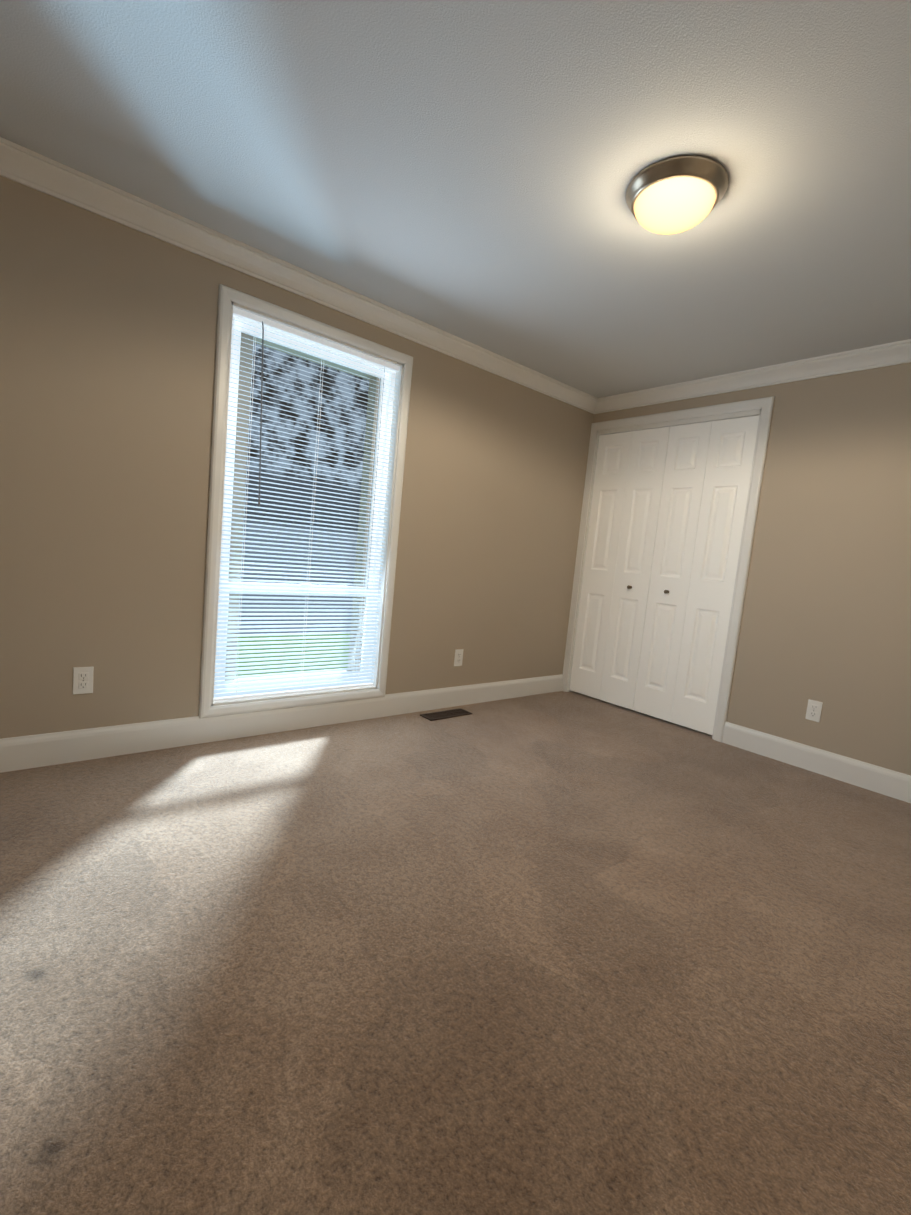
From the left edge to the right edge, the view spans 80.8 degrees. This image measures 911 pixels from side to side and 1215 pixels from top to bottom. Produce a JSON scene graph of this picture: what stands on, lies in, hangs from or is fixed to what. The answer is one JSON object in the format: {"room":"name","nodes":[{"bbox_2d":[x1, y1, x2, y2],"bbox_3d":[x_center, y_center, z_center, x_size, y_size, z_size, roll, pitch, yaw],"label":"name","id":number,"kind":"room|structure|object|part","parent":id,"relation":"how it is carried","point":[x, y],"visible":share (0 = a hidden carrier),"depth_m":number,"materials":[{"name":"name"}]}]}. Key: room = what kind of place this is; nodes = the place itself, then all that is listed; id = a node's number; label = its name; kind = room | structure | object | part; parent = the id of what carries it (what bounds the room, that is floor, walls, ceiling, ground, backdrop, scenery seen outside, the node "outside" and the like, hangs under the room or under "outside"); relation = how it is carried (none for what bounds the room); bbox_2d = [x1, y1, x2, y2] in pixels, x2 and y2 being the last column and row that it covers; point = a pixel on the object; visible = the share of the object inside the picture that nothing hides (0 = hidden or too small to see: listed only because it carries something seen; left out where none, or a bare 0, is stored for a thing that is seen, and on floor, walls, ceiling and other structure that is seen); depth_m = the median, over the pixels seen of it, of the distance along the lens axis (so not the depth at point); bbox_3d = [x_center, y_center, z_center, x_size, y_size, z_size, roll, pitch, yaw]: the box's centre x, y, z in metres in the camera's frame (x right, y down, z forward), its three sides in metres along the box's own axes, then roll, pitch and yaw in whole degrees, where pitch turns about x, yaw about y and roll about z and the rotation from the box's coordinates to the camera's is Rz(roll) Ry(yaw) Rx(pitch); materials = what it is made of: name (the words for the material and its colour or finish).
{"room":"empty bedroom","nodes":[
{"label":"empty bedroom","id":0,"kind":"room"},
{"bbox_2d":[0,176,593,738],"bbox_3d":[-0.764,-0.488,2.942,4.640,2.341,0.205,1,8,-40],"label":"wall","id":1,"kind":"structure","parent":0,"point":[108,334],"depth_m":2.36,"materials":[{"name":"paint"}]},
{"bbox_2d":[73,667,93,693],"bbox_3d":[-1.575,0.309,2.265,0.070,0.115,0.008,1,8,-40],"label":"electrical outlet","id":2,"kind":"object","parent":1,"relation":"attached to","point":[82,680],"visible":1,"depth_m":2.26,"materials":[{"name":"white plastic"}]},
{"bbox_2d":[0,674,562,772],"bbox_3d":[-0.796,0.597,2.967,4.400,0.135,0.014,1,8,-40],"label":"baseboard","id":3,"kind":"structure","parent":1,"relation":"attached to","point":[33,751],"depth_m":2.67,"materials":[{"name":"white wood"}]},
{"bbox_2d":[0,137,599,413],"bbox_3d":[-0.572,-1.565,2.726,4.400,0.092,0.072,1,8,-40],"label":"crown molding","id":4,"kind":"structure","parent":1,"relation":"attached to","point":[38,171],"depth_m":2.41,"materials":[{"name":"white wood"}]},
{"bbox_2d":[199,284,412,718],"bbox_3d":[-0.778,-0.457,2.868,1.055,1.995,0.139,1,8,-40],"label":"window","id":5,"kind":"structure","parent":1,"relation":"in","point":[224,688],"depth_m":2.81,"materials":[{"name":"white plastic"}]},
{"bbox_3d":[-0.764,-0.455,2.853,0.919,1.861,0.028,1,8,-40],"label":"window blind rails","id":6,"kind":"part","parent":5,"relation":"part of","materials":[{"name":"white plastic"}]},
{"bbox_2d":[258,322,384,588],"bbox_3d":[-0.711,-0.731,2.818,0.689,1.254,0.012,1,8,-40],"label":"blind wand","id":7,"kind":"object","parent":5,"relation":"hanging from","point":[261,428],"visible":0.98,"depth_m":2.60,"materials":[{"name":"grey plastic"}]},
{"bbox_2d":[454,649,463,665],"bbox_3d":[0.022,0.339,3.613,0.070,0.115,0.008,1,8,-40],"label":"electrical outlet","id":8,"kind":"object","parent":1,"relation":"attached to","point":[458,658],"visible":1,"depth_m":3.61,"materials":[{"name":"white plastic"}]},
{"bbox_2d":[0,691,910,1214],"bbox_3d":[0.482,0.928,2.067,5.440,0.100,3.340,1,8,-40],"label":"floor","id":9,"kind":"structure","parent":0,"point":[562,953],"depth_m":1.32,"materials":[{"name":"carpet"}]},
{"bbox_2d":[420,708,471,720],"bbox_3d":[-0.058,0.683,3.425,0.340,0.007,0.115,1,8,-40],"label":"air vent register","id":10,"kind":"object","parent":9,"relation":"on","point":[432,716],"visible":1,"depth_m":3.41,"materials":[{"name":"brown metal"}]},
{"bbox_2d":[0,0,910,397],"bbox_3d":[0.708,-1.449,1.827,5.440,0.100,3.340,1,8,-40],"label":"ceiling","id":11,"kind":"structure","parent":0,"point":[468,170],"depth_m":1.70,"materials":[{"name":"grey paint"}]},
{"bbox_2d":[626,155,728,234],"bbox_3d":[0.729,-1.338,1.792,0.320,0.109,0.320,1,8,-40],"label":"ceiling light","id":12,"kind":"object","parent":11,"relation":"attached to","point":[675,195],"visible":1,"depth_m":1.71,"materials":[{"name":"white glass"}]},
{"bbox_2d":[593,362,910,775],"bbox_3d":[2.017,-0.247,3.145,0.120,2.300,3.340,1,8,-40],"label":"wall","id":13,"kind":"structure","parent":0,"point":[826,617],"depth_m":2.96,"materials":[{"name":"paint"}]},
{"bbox_2d":[570,431,668,698],"bbox_3d":[1.257,-0.281,3.972,0.054,2.023,0.742,1,7,-36],"label":"closet door","id":14,"kind":"structure","parent":13,"relation":"in","point":[609,490],"depth_m":4.14,"materials":[{"name":"white wood"}]},
{"bbox_3d":[1.368,-0.129,3.814,0.033,0.027,0.318,1,8,-40],"label":"knob","id":15,"kind":"part","parent":14,"relation":"part of","materials":[{"name":"brown metal"}]},
{"bbox_2d":[600,427,669,709],"bbox_3d":[1.311,-0.272,3.934,0.032,2.023,0.286,1,8,-40],"label":"closet door leaf","id":16,"kind":"structure","parent":13,"relation":"in","point":[643,491],"depth_m":3.92,"materials":[{"name":"white wood"}]},
{"bbox_2d":[562,396,774,741],"bbox_3d":[1.423,-0.260,3.837,0.139,2.199,1.314,1,8,-40],"label":"trim","id":17,"kind":"structure","parent":13,"relation":"attached to","point":[762,408],"depth_m":3.41,"materials":[{"name":"white wood"}]},
{"bbox_2d":[633,421,711,721],"bbox_3d":[1.498,-0.232,3.712,0.032,2.023,0.286,1,8,-40],"label":"closet door leaf","id":18,"kind":"structure","parent":13,"relation":"in","point":[683,482],"depth_m":3.70,"materials":[{"name":"white wood"}]},
{"bbox_2d":[671,415,758,734],"bbox_3d":[1.683,-0.192,3.492,0.032,2.023,0.288,1,8,-40],"label":"closet door leaf","id":19,"kind":"structure","parent":13,"relation":"in","point":[720,522],"depth_m":3.48,"materials":[{"name":"white wood"}]},
{"bbox_2d":[596,339,910,412],"bbox_3d":[2.045,-1.342,2.977,0.072,0.092,2.910,1,8,-40],"label":"crown molding","id":20,"kind":"structure","parent":13,"relation":"attached to","point":[899,352],"depth_m":3.18,"materials":[{"name":"white wood"}]},
{"bbox_2d":[805,699,822,721],"bbox_3d":[2.026,0.584,3.026,0.008,0.115,0.070,1,8,-40],"label":"electrical outlet","id":21,"kind":"object","parent":13,"relation":"attached to","point":[814,710],"visible":1,"depth_m":3.02,"materials":[{"name":"white plastic"}]},
{"label":"outside","id":22,"kind":"structure","parent":0,"visible":0},
{"bbox_2d":[235,634,349,675],"bbox_3d":[-2.394,0.745,5.172,28.000,0.001,5.075,1,8,-40],"label":"lawn","id":23,"kind":"structure","parent":22,"point":[291,652],"depth_m":6.98,"materials":[{"name":"green plant"}]},
{"bbox_2d":[237,343,368,633],"bbox_3d":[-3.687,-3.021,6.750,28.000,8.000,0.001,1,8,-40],"label":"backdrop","id":24,"kind":"structure","parent":22,"point":[325,383],"depth_m":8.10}
]}

